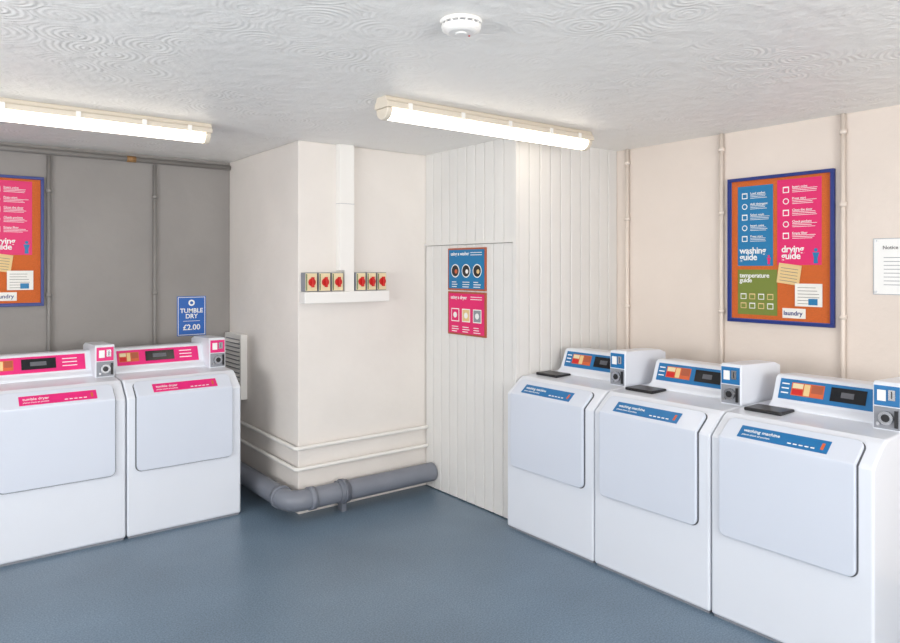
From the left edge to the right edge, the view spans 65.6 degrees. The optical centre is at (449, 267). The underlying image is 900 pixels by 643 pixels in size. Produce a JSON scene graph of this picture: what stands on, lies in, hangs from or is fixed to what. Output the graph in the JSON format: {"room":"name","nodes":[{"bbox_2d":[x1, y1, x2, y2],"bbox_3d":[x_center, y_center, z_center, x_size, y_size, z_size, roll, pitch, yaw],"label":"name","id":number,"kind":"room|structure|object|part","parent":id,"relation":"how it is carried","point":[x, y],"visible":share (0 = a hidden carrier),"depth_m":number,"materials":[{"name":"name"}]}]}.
{"room":"laundry","nodes":[
{"label":"laundry","id":0,"kind":"room"},
{"bbox_2d":[0,141,229,354],"bbox_3d":[-2.641,0.385,4.872,6.380,2.430,0.100,0,0,-38],"label":"wall","id":1,"kind":"structure","parent":0,"point":[102,209],"depth_m":5.02,"materials":[{"name":"grey paint"}]},
{"bbox_2d":[0,174,43,306],"bbox_3d":[-2.989,-0.178,4.523,0.622,0.866,0.025,0,0,-38],"label":"notice board","id":2,"kind":"object","parent":1,"relation":"attached to","point":[21,197],"visible":1,"depth_m":4.63,"materials":[{"name":"paper"}]},
{"bbox_2d":[0,180,31,254],"bbox_3d":[-2.896,-0.332,4.595,0.249,0.489,0.002,0,0,-38],"label":"poster","id":3,"kind":"object","parent":2,"relation":"attached to","point":[15,195],"depth_m":4.62,"materials":[{"name":"pink paper"}]},
{"bbox_2d":[46,155,51,351],"bbox_3d":[-2.715,0.420,4.726,0.038,2.360,0.037,0,0,-38],"label":"conduit pipe","id":4,"kind":"object","parent":1,"relation":"attached to","point":[48,190],"visible":0.66,"depth_m":4.71,"materials":[{"name":"grey paint"}]},
{"bbox_2d":[0,145,230,169],"bbox_3d":[-3.379,-0.785,4.204,4.175,0.044,0.050,0,0,-38],"label":"pipe","id":5,"kind":"object","parent":1,"relation":"attached to","point":[134,159],"visible":1,"depth_m":4.94,"materials":[{"name":"grey metal"}]},
{"bbox_2d":[152,165,156,344],"bbox_3d":[-2.175,0.420,5.143,0.038,2.360,0.037,0,0,-38],"label":"conduit pipe","id":6,"kind":"object","parent":1,"relation":"attached to","point":[154,196],"visible":0.66,"depth_m":5.13,"materials":[{"name":"grey paint"}]},
{"bbox_2d":[177,296,205,335],"bbox_3d":[-1.970,0.365,5.322,0.215,0.300,0.006,0,0,-38],"label":"price sign","id":7,"kind":"object","parent":1,"relation":"attached to","point":[191,310],"visible":1,"depth_m":5.32,"materials":[{"name":"blue paper"}]},
{"bbox_2d":[230,140,425,513],"bbox_3d":[-0.946,0.385,5.337,1.050,2.430,1.237,0,0,-38],"label":"pillar","id":8,"kind":"structure","parent":0,"point":[320,372],"depth_m":4.86,"materials":[{"name":"paint"}]},
{"bbox_2d":[225,332,246,399],"bbox_3d":[-1.642,0.740,5.322,0.067,0.480,0.330,0,0,-38],"label":"vent","id":9,"kind":"object","parent":8,"relation":"attached to","point":[235,343],"visible":0.62,"depth_m":5.21,"materials":[{"name":"white plastic"}]},
{"bbox_2d":[240,438,427,471],"bbox_3d":[-0.967,1.295,5.293,1.050,0.037,1.279,0,0,-38],"label":"pipe","id":10,"kind":"object","parent":8,"relation":"attached to","point":[244,442],"visible":0.86,"depth_m":4.77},
{"bbox_2d":[240,420,427,450],"bbox_3d":[-0.967,1.160,5.293,1.050,0.037,1.279,0,0,-38],"label":"pipe","id":11,"kind":"object","parent":8,"relation":"attached to","point":[247,425],"visible":0.86,"depth_m":4.77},
{"bbox_2d":[299,144,388,303],"bbox_3d":[-0.699,-0.299,4.690,0.640,1.059,0.087,0,0,-38],"label":"switch panel","id":12,"kind":"object","parent":8,"relation":"attached to","point":[347,285],"visible":1,"depth_m":4.68,"materials":[{"name":"white plastic"}]},
{"bbox_2d":[301,273,316,291],"bbox_3d":[-0.908,0.091,4.529,0.088,0.123,0.087,0,0,-38],"label":"switch","id":13,"kind":"object","parent":12,"relation":"attached to","point":[308,280],"depth_m":4.50,"materials":[{"name":"red"}]},
{"bbox_2d":[317,273,329,290],"bbox_3d":[-0.832,0.091,4.587,0.088,0.123,0.087,0,0,-38],"label":"switch","id":14,"kind":"object","parent":12,"relation":"attached to","point":[323,279],"depth_m":4.56,"materials":[{"name":"red"}]},
{"bbox_2d":[328,272,342,290],"bbox_3d":[-0.756,0.091,4.646,0.088,0.123,0.087,0,0,-38],"label":"switch","id":15,"kind":"object","parent":12,"relation":"attached to","point":[335,279],"depth_m":4.62,"materials":[{"name":"red"}]},
{"bbox_2d":[354,272,365,290],"bbox_3d":[-0.615,0.091,4.755,0.076,0.123,0.087,0,0,-38],"label":"switch","id":16,"kind":"object","parent":12,"relation":"attached to","point":[359,277],"depth_m":4.73,"materials":[{"name":"red"}]},
{"bbox_2d":[366,272,375,289],"bbox_3d":[-0.550,0.091,4.806,0.076,0.123,0.087,0,0,-38],"label":"switch","id":17,"kind":"object","parent":12,"relation":"attached to","point":[370,276],"depth_m":4.78,"materials":[{"name":"red"}]},
{"bbox_2d":[376,272,385,289],"bbox_3d":[-0.484,0.091,4.856,0.076,0.123,0.087,0,0,-38],"label":"switch","id":18,"kind":"object","parent":12,"relation":"attached to","point":[380,276],"depth_m":4.83,"materials":[{"name":"red"}]},
{"bbox_2d":[0,484,775,642],"bbox_3d":[-0.342,1.650,1.897,6.380,0.100,7.620,0,0,-38],"label":"floor","id":19,"kind":"structure","parent":0,"point":[424,563],"depth_m":3.47,"materials":[{"name":"plastic"}]},
{"bbox_2d":[0,342,125,566],"bbox_3d":[-2.385,1.036,4.163,0.688,1.128,0.716,0,0,-38],"label":"dryer","id":20,"kind":"object","parent":19,"relation":"on","point":[63,413],"visible":1,"depth_m":3.93,"materials":[{"name":"white metal"}]},
{"bbox_3d":[-2.470,0.578,4.181,0.511,0.093,0.039,0,0,-38],"label":"control panel","id":21,"kind":"part","parent":20,"relation":"part of","materials":[{"name":"pink plastic"}]},
{"bbox_3d":[-2.202,0.946,3.919,0.578,0.521,0.107,0,0,-38],"label":"door","id":22,"kind":"part","parent":20,"relation":"part of","materials":[{"name":"white metal"}]},
{"bbox_2d":[114,335,239,538],"bbox_3d":[-1.835,1.036,4.587,0.688,1.128,0.716,0,0,-38],"label":"dryer","id":23,"kind":"object","parent":19,"relation":"on","point":[182,399],"visible":0.99,"depth_m":4.33,"materials":[{"name":"white metal"}]},
{"bbox_3d":[-1.921,0.578,4.606,0.511,0.093,0.039,0,0,-38],"label":"control panel","id":24,"kind":"part","parent":23,"relation":"part of","materials":[{"name":"pink plastic"}]},
{"bbox_3d":[-1.653,0.946,4.343,0.578,0.521,0.107,0,0,-38],"label":"door","id":25,"kind":"part","parent":23,"relation":"part of","materials":[{"name":"white metal"}]},
{"bbox_2d":[240,461,437,511],"bbox_3d":[-0.977,1.497,5.197,1.176,0.206,1.416,0,0,-38],"label":"pipe","id":26,"kind":"object","parent":19,"relation":"on","point":[280,496],"visible":0.94,"depth_m":4.62,"materials":[{"name":"grey plastic"}]},
{"bbox_2d":[508,348,665,562],"bbox_3d":[0.829,1.036,4.245,0.716,1.128,0.688,0,0,-38],"label":"washing machine","id":27,"kind":"object","parent":19,"relation":"on","point":[551,414],"visible":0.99,"depth_m":4.02,"materials":[{"name":"white metal"}]},
{"bbox_3d":[0.585,0.946,4.063,0.107,0.521,0.578,0,0,-38],"label":"door","id":28,"kind":"part","parent":27,"relation":"part of","materials":[{"name":"white metal"}]},
{"bbox_3d":[0.647,0.664,4.371,0.130,0.016,0.180,0,0,-38],"label":"detergent lid","id":29,"kind":"part","parent":27,"relation":"part of","materials":[{"name":"black plastic"}]},
{"bbox_3d":[0.873,0.578,4.298,0.039,0.093,0.427,0,0,-38],"label":"control panel","id":30,"kind":"part","parent":27,"relation":"part of","materials":[{"name":"blue plastic"}]},
{"bbox_2d":[595,358,779,612],"bbox_3d":[1.253,1.036,3.696,0.716,1.128,0.688,0,0,-38],"label":"washing machine","id":31,"kind":"object","parent":19,"relation":"on","point":[653,440],"visible":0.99,"depth_m":3.47,"materials":[{"name":"white metal"}]},
{"bbox_3d":[1.071,0.664,3.822,0.130,0.016,0.180,0,0,-38],"label":"detergent lid","id":32,"kind":"part","parent":31,"relation":"part of","materials":[{"name":"black plastic"}]},
{"bbox_3d":[1.009,0.946,3.514,0.107,0.521,0.578,0,0,-38],"label":"door","id":33,"kind":"part","parent":31,"relation":"part of","materials":[{"name":"white metal"}]},
{"bbox_3d":[1.297,0.578,3.748,0.039,0.093,0.427,0,0,-38],"label":"control panel","id":34,"kind":"part","parent":31,"relation":"part of","materials":[{"name":"blue plastic"}]},
{"bbox_2d":[712,373,899,642],"bbox_3d":[1.678,1.036,3.147,0.716,1.128,0.688,0,0,-38],"label":"washing machine","id":35,"kind":"object","parent":19,"relation":"on","point":[806,478],"visible":1,"depth_m":2.91,"materials":[{"name":"white metal"}]},
{"bbox_3d":[1.496,0.664,3.273,0.130,0.016,0.180,0,0,-38],"label":"detergent lid","id":36,"kind":"part","parent":35,"relation":"part of","materials":[{"name":"black plastic"}]},
{"bbox_3d":[1.434,0.946,2.965,0.107,0.521,0.578,0,0,-38],"label":"door","id":37,"kind":"part","parent":35,"relation":"part of","materials":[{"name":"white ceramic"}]},
{"bbox_3d":[1.722,0.578,3.199,0.039,0.093,0.427,0,0,-38],"label":"control panel","id":38,"kind":"part","parent":35,"relation":"part of","materials":[{"name":"blue plastic"}]},
{"bbox_2d":[0,0,899,162],"bbox_3d":[-0.342,-0.880,1.897,6.380,0.100,7.620,0,0,-38],"label":"ceiling","id":39,"kind":"structure","parent":0,"point":[266,75],"depth_m":2.88,"materials":[{"name":"white paint"}]},
{"bbox_2d":[0,97,212,143],"bbox_3d":[-1.982,-0.773,3.595,1.480,0.112,0.132,0,0,-38],"label":"light","id":40,"kind":"object","parent":39,"relation":"attached to","point":[11,110],"visible":1,"depth_m":3.66,"materials":[{"name":"beige plastic"}]},
{"bbox_2d":[0,109,205,142],"bbox_3d":[-1.982,-0.747,3.595,1.410,0.052,0.098,0,0,-38],"label":"diffuser","id":41,"kind":"object","parent":40,"relation":"attached to","point":[43,117],"depth_m":3.66,"materials":[{"name":"beige plastic"}]},
{"bbox_2d":[440,13,481,37],"bbox_3d":[0.037,-0.805,2.339,0.142,0.047,0.142,0,0,-38],"label":"smoke detector","id":42,"kind":"object","parent":39,"relation":"attached to","point":[460,25],"visible":1,"depth_m":2.30,"materials":[{"name":"white plastic"}]},
{"bbox_2d":[374,95,593,150],"bbox_3d":[0.252,-0.773,3.828,1.480,0.112,0.132,0,0,-38],"label":"light","id":43,"kind":"object","parent":39,"relation":"attached to","point":[390,108],"visible":1,"depth_m":3.69,"materials":[{"name":"beige plastic"}]},
{"bbox_2d":[388,108,587,149],"bbox_3d":[0.252,-0.747,3.828,1.410,0.052,0.098,0,0,-38],"label":"diffuser","id":44,"kind":"object","parent":43,"relation":"attached to","point":[429,117],"depth_m":3.73,"materials":[{"name":"beige plastic"}]},
{"bbox_2d":[424,138,518,385],"bbox_3d":[0.128,0.385,4.765,0.042,2.430,0.982,0,0,-38],"label":"wall","id":45,"kind":"structure","parent":0,"point":[472,192],"depth_m":4.67,"materials":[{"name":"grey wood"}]},
{"bbox_2d":[426,243,512,517],"bbox_3d":[0.117,0.717,4.776,0.023,1.751,0.939,0,0,-38],"label":"door","id":46,"kind":"structure","parent":45,"relation":"in","point":[469,379],"depth_m":4.72,"materials":[{"name":"grey wood"}]},
{"bbox_2d":[448,247,486,290],"bbox_3d":[0.113,0.008,4.750,0.014,0.290,0.405,0,0,-38],"label":"poster","id":47,"kind":"object","parent":46,"relation":"attached to","point":[467,267],"visible":1,"depth_m":4.73,"materials":[{"name":"blue paper"}]},
{"bbox_2d":[448,291,486,337],"bbox_3d":[0.113,0.311,4.750,0.014,0.297,0.405,0,0,-38],"label":"poster","id":48,"kind":"object","parent":46,"relation":"attached to","point":[467,311],"visible":1,"depth_m":4.73,"materials":[{"name":"pink paper"}]},
{"bbox_2d":[519,140,616,377],"bbox_3d":[0.803,0.385,4.684,0.960,2.430,0.023,0,0,-38],"label":"wall","id":49,"kind":"structure","parent":0,"point":[568,196],"depth_m":4.64,"materials":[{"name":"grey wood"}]},
{"bbox_2d":[617,105,899,381],"bbox_3d":[2.174,0.385,3.778,0.100,2.430,7.520,0,0,-38],"label":"wall","id":50,"kind":"structure","parent":0,"point":[674,186],"depth_m":4.22,"materials":[{"name":"beige paint"}]},
{"bbox_2d":[624,149,629,348],"bbox_3d":[1.238,0.386,4.874,0.038,2.428,0.037,0,0,-38],"label":"conduit pipe","id":51,"kind":"object","parent":50,"relation":"attached to","point":[627,162],"visible":0.73,"depth_m":4.86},
{"bbox_2d":[718,133,724,363],"bbox_3d":[1.675,0.386,4.309,0.038,2.428,0.037,0,0,-38],"label":"conduit pipe","id":52,"kind":"object","parent":50,"relation":"attached to","point":[721,149],"visible":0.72,"depth_m":4.30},
{"bbox_2d":[727,168,835,327],"bbox_3d":[1.896,-0.108,4.033,0.025,0.866,0.622,0,0,-38],"label":"notice board","id":53,"kind":"object","parent":50,"relation":"attached to","point":[781,228],"visible":1,"depth_m":4.00,"materials":[{"name":"paper"}]},
{"bbox_2d":[738,184,772,265],"bbox_3d":[1.811,-0.251,4.144,0.002,0.476,0.218,0,0,-38],"label":"poster","id":54,"kind":"object","parent":53,"relation":"on","point":[755,201],"depth_m":4.14,"materials":[{"name":"blue paper"}]},
{"bbox_2d":[738,269,776,315],"bbox_3d":[1.819,0.143,4.134,0.003,0.269,0.243,0,0,-38],"label":"poster","id":55,"kind":"object","parent":53,"relation":"attached to","point":[757,288],"depth_m":4.13,"materials":[{"name":"green paper"}]},
{"bbox_2d":[777,176,821,264],"bbox_3d":[1.969,-0.262,3.939,0.002,0.489,0.249,0,0,-38],"label":"poster","id":56,"kind":"object","parent":53,"relation":"attached to","point":[799,198],"depth_m":3.94,"materials":[{"name":"pink paper"}]},
{"bbox_2d":[839,113,846,377],"bbox_3d":[2.109,0.386,3.747,0.038,2.428,0.037,0,0,-38],"label":"conduit pipe","id":57,"kind":"object","parent":50,"relation":"attached to","point":[842,204],"visible":0.65,"depth_m":3.74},
{"bbox_2d":[873,238,899,294],"bbox_3d":[2.301,-0.008,3.525,0.006,0.292,0.300,0,0,-38],"label":"notice","id":58,"kind":"object","parent":50,"relation":"attached to","point":[886,251],"visible":1,"depth_m":3.59,"materials":[{"name":"grey paper"}]}
]}

